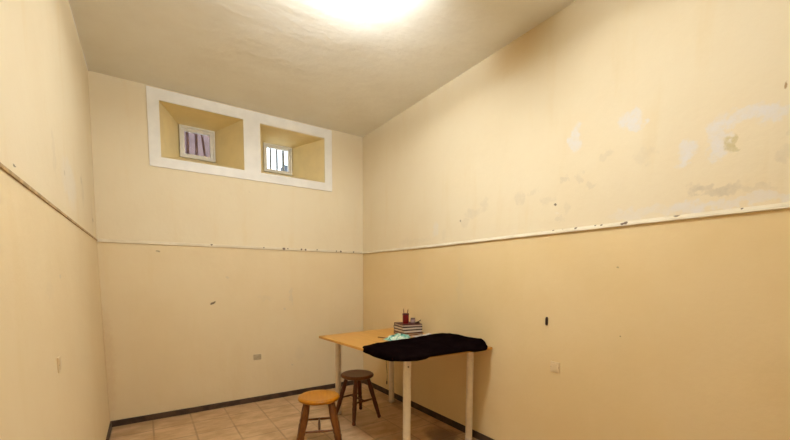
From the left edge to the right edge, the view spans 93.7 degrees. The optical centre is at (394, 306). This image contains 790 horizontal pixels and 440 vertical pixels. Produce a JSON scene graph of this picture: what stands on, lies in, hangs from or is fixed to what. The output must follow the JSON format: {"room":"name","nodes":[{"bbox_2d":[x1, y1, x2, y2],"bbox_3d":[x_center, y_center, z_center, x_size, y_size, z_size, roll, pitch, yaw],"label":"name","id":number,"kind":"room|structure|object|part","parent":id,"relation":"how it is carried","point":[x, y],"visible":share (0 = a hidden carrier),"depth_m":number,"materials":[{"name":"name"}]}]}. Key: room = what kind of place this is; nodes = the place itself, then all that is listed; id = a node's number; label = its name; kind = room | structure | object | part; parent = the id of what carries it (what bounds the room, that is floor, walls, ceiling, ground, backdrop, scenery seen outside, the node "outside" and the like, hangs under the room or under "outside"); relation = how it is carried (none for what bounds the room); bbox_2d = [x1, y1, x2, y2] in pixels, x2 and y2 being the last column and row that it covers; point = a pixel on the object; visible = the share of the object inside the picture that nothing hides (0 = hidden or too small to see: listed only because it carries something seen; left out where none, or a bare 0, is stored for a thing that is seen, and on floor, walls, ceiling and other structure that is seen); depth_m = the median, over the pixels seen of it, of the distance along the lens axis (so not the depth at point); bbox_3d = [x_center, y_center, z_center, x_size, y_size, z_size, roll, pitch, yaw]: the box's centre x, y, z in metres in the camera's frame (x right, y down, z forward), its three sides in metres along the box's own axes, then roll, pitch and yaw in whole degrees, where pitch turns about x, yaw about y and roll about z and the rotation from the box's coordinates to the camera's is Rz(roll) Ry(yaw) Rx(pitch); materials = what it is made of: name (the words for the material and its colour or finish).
{"room":"prison interior","nodes":[
{"label":"prison interior","id":0,"kind":"room"},
{"bbox_2d":[0,0,109,439],"bbox_3d":[-1.117,-0.258,1.103,0.020,2.850,4.550,-3,5,-34],"label":"wall","id":1,"kind":"structure","parent":0,"point":[51,305],"depth_m":1.44,"materials":[{"name":"paint"}]},
{"bbox_2d":[0,162,96,240],"bbox_3d":[-1.123,-0.387,1.088,0.008,0.029,4.550,-3,5,-34],"label":"trim","id":2,"kind":"structure","parent":1,"relation":"attached to","point":[4,168],"depth_m":1.32,"materials":[{"name":"brown paint"}]},
{"bbox_2d":[57,356,61,372],"bbox_3d":[-1.352,0.232,1.492,0.008,0.062,0.050,-3,5,-34],"label":"cover plate","id":3,"kind":"object","parent":1,"relation":"attached to","point":[59,362],"visible":1,"depth_m":1.48,"materials":[{"name":"beige plastic"}]},
{"bbox_2d":[106,421,111,439],"bbox_3d":[-1.109,1.136,1.216,0.014,0.052,4.538,-3,5,-34],"label":"baseboard","id":4,"kind":"structure","parent":1,"relation":"attached to","point":[110,424],"depth_m":2.91,"materials":[{"name":"paint"}]},
{"bbox_2d":[88,71,362,420],"bbox_3d":[-1.526,-0.479,3.860,2.440,2.850,0.500,-3,5,-34],"label":"wall","id":5,"kind":"structure","parent":0,"point":[184,327],"depth_m":3.48,"materials":[{"name":"paint"}]},
{"bbox_2d":[179,124,215,162],"bbox_3d":[-2.008,-1.646,3.760,0.317,0.308,0.090,-3,5,-34],"label":"window","id":6,"kind":"structure","parent":5,"relation":"in","point":[195,143],"depth_m":3.74,"materials":[{"name":"clear glass"}]},
{"bbox_3d":[-2.005,-1.646,3.756,0.237,0.228,0.004,-3,5,-34],"label":"pane","id":7,"kind":"part","parent":6,"relation":"part of","materials":[{"name":"clear glass"}]},
{"bbox_2d":[97,239,362,253],"bbox_3d":[-1.378,-0.584,3.642,2.430,0.026,0.012,-3,5,-34],"label":"trim","id":8,"kind":"structure","parent":5,"relation":"attached to","point":[98,240],"depth_m":3.45,"materials":[{"name":"paint"}]},
{"bbox_2d":[110,380,362,426],"bbox_3d":[-1.378,0.932,3.767,2.413,0.052,0.012,-3,5,-34],"label":"baseboard","id":9,"kind":"structure","parent":5,"relation":"attached to","point":[138,419],"depth_m":3.54,"materials":[{"name":"paint"}]},
{"bbox_2d":[146,86,331,191],"bbox_3d":[-1.379,-1.549,3.562,1.664,0.645,0.013,-3,5,-34],"label":"trim","id":10,"kind":"structure","parent":5,"relation":"attached to","point":[252,120],"depth_m":3.52,"materials":[{"name":"white paint"}]},
{"bbox_2d":[253,354,260,359],"bbox_3d":[-1.386,0.505,3.730,0.075,0.055,0.008,-3,5,-34],"label":"cover plate","id":11,"kind":"object","parent":5,"relation":"attached to","point":[257,356],"visible":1,"depth_m":3.73,"materials":[{"name":"beige plastic"}]},
{"bbox_2d":[263,142,291,175],"bbox_3d":[-1.338,-1.669,4.209,0.315,0.308,0.090,-3,5,-34],"label":"window","id":12,"kind":"structure","parent":5,"relation":"in","point":[277,159],"depth_m":4.20,"materials":[{"name":"clear glass"}]},
{"bbox_3d":[-1.335,-1.669,4.204,0.247,0.240,0.004,-3,5,-34],"label":"pane","id":13,"kind":"part","parent":12,"relation":"part of","materials":[{"name":"clear glass"}]},
{"bbox_2d":[109,383,477,439],"bbox_3d":[-0.129,1.114,1.881,2.450,0.001,4.550,-3,5,-34],"label":"floor","id":14,"kind":"structure","parent":0,"point":[277,418],"depth_m":3.16,"materials":[{"name":"tile"}]},
{"bbox_2d":[296,390,341,439],"bbox_3d":[-0.557,0.844,2.722,0.346,0.400,0.346,-1,5,-12],"label":"stool","id":15,"kind":"object","parent":14,"relation":"on","point":[313,397],"visible":1,"depth_m":2.62,"materials":[{"name":"orange wood"}]},
{"bbox_3d":[-0.695,0.848,2.813,0.141,0.377,0.052,3,5,33],"label":"leg","id":16,"kind":"part","parent":15,"relation":"part of","materials":[{"name":"brown wood"}]},
{"bbox_3d":[-0.647,0.866,2.585,0.052,0.377,0.141,3,5,33],"label":"leg","id":17,"kind":"part","parent":15,"relation":"part of","materials":[{"name":"brown wood"}]},
{"bbox_3d":[-0.556,0.660,2.707,0.302,0.030,0.302,-1,5,-12],"label":"seat","id":18,"kind":"part","parent":15,"relation":"part of","materials":[{"name":"orange wood"}]},
{"bbox_3d":[-0.419,0.863,2.633,0.141,0.377,0.052,3,5,33],"label":"leg","id":19,"kind":"part","parent":15,"relation":"part of","materials":[{"name":"brown wood"}]},
{"bbox_2d":[336,370,380,425],"bbox_3d":[-0.338,0.794,3.327,0.311,0.404,0.311,-4,6,-42],"label":"stool","id":20,"kind":"object","parent":14,"relation":"on","point":[356,376],"visible":0.96,"depth_m":3.30,"materials":[{"name":"brown wood"}]},
{"bbox_3d":[-0.484,0.805,3.336,0.135,0.380,0.041,0,5,3],"label":"leg","id":21,"kind":"part","parent":20,"relation":"part of","materials":[{"name":"brown wood"}]},
{"bbox_3d":[-0.346,0.818,3.183,0.041,0.380,0.135,0,5,3],"label":"leg","id":22,"kind":"part","parent":20,"relation":"part of","materials":[{"name":"brown wood"}]},
{"bbox_3d":[-0.338,0.608,3.312,0.296,0.030,0.296,-4,6,-42],"label":"seat","id":23,"kind":"part","parent":20,"relation":"part of","materials":[{"name":"brown wood"}]},
{"bbox_3d":[-0.330,0.795,3.473,0.041,0.380,0.135,0,5,3],"label":"leg","id":24,"kind":"part","parent":20,"relation":"part of","materials":[{"name":"brown wood"}]},
{"bbox_3d":[-0.193,0.807,3.320,0.135,0.380,0.041,0,5,3],"label":"leg","id":25,"kind":"part","parent":20,"relation":"part of","materials":[{"name":"brown wood"}]},
{"bbox_2d":[319,328,491,439],"bbox_3d":[0.000,0.645,3.057,0.884,0.750,1.272,-3,5,-34],"label":"table","id":26,"kind":"object","parent":14,"relation":"on","point":[356,340],"visible":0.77,"depth_m":2.85,"materials":[{"name":"brown wood"}]},
{"bbox_3d":[-0.521,0.611,3.400,0.053,0.699,0.053,-3,5,-34],"label":"leg","id":27,"kind":"part","parent":26,"relation":"part of","materials":[{"name":"white metal"}]},
{"bbox_3d":[-0.034,0.586,3.730,0.053,0.699,0.053,-3,5,-34],"label":"leg","id":28,"kind":"part","parent":26,"relation":"part of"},
{"bbox_2d":[383,333,410,340],"bbox_3d":[0.020,0.244,3.106,0.170,0.038,0.270,3,5,34],"label":"wrapper","id":29,"kind":"object","parent":26,"relation":"on","point":[397,336],"visible":0.96,"depth_m":3.08,"materials":[{"name":"teal plastic"}]},
{"bbox_3d":[0.080,0.684,2.510,0.053,0.699,0.053,-3,5,-34],"label":"leg","id":30,"kind":"part","parent":26,"relation":"part of","materials":[{"name":"white metal"}]},
{"bbox_2d":[394,331,422,335],"bbox_3d":[0.122,0.232,3.361,0.190,0.024,0.200,-3,5,-32],"label":"book","id":31,"kind":"object","parent":26,"relation":"on","point":[395,332],"visible":0.49,"depth_m":3.29,"materials":[{"name":"paper"}]},
{"bbox_2d":[394,328,421,332],"bbox_3d":[0.117,0.208,3.352,0.186,0.025,0.195,-2,5,-28],"label":"book","id":32,"kind":"object","parent":31,"relation":"on","point":[395,329],"visible":0.61,"depth_m":3.27,"materials":[{"name":"white paper"}]},
{"bbox_2d":[394,325,421,330],"bbox_3d":[0.116,0.182,3.355,0.192,0.026,0.196,-2,5,-25],"label":"book","id":33,"kind":"object","parent":32,"relation":"on","point":[395,326],"visible":0.67,"depth_m":3.27,"materials":[{"name":"white paper"}]},
{"bbox_2d":[394,322,421,327],"bbox_3d":[0.117,0.158,3.352,0.192,0.024,0.194,-2,5,-22],"label":"book","id":34,"kind":"object","parent":33,"relation":"on","point":[400,324],"visible":0.81,"depth_m":3.28,"materials":[{"name":"white paper"}]},
{"bbox_2d":[402,313,408,323],"bbox_3d":[0.096,0.102,3.333,0.060,0.090,0.060,-3,5,-34],"label":"pot","id":35,"kind":"object","parent":34,"relation":"on","point":[405,315],"visible":1,"depth_m":3.31,"materials":[{"name":"red plastic"}]},
{"bbox_2d":[362,333,487,361],"bbox_3d":[0.208,0.284,2.734,0.840,0.082,0.600,-3,5,-34],"label":"cloth","id":36,"kind":"object","parent":26,"relation":"on","point":[419,348],"visible":1,"depth_m":2.62,"materials":[{"name":"black fabric"}]},
{"bbox_3d":[0.571,0.660,2.838,0.053,0.699,0.053,-3,5,-34],"label":"leg","id":37,"kind":"part","parent":26,"relation":"part of","materials":[{"name":"white metal"}]},
{"bbox_2d":[68,0,575,136],"bbox_3d":[-0.117,-1.727,1.655,2.450,0.008,4.550,-3,5,-34],"label":"ceiling","id":38,"kind":"structure","parent":0,"point":[351,67],"depth_m":2.55,"materials":[{"name":"paint"}]},
{"bbox_2d":[363,0,789,439],"bbox_3d":[0.894,-0.356,2.448,0.001,2.850,4.550,-3,5,-34],"label":"wall","id":39,"kind":"structure","parent":0,"point":[602,111],"depth_m":2.06,"materials":[{"name":"paint"}]},
{"bbox_2d":[363,380,493,439],"bbox_3d":[0.886,1.037,2.551,0.012,0.055,4.538,-3,5,-34],"label":"baseboard","id":40,"kind":"structure","parent":39,"relation":"attached to","point":[475,434],"depth_m":3.32,"materials":[{"name":"paint"}]},
{"bbox_2d":[550,361,559,372],"bbox_3d":[1.006,0.378,2.328,0.008,0.066,0.062,-3,5,-34],"label":"cover plate","id":41,"kind":"object","parent":39,"relation":"attached to","point":[555,366],"visible":1,"depth_m":2.32,"materials":[{"name":"beige plastic"}]},
{"bbox_2d":[363,202,789,253],"bbox_3d":[0.889,-0.477,2.435,0.014,0.036,4.550,-3,5,-34],"label":"trim","id":42,"kind":"structure","parent":39,"relation":"attached to","point":[786,205],"depth_m":1.95,"materials":[{"name":"paint"}]}
]}

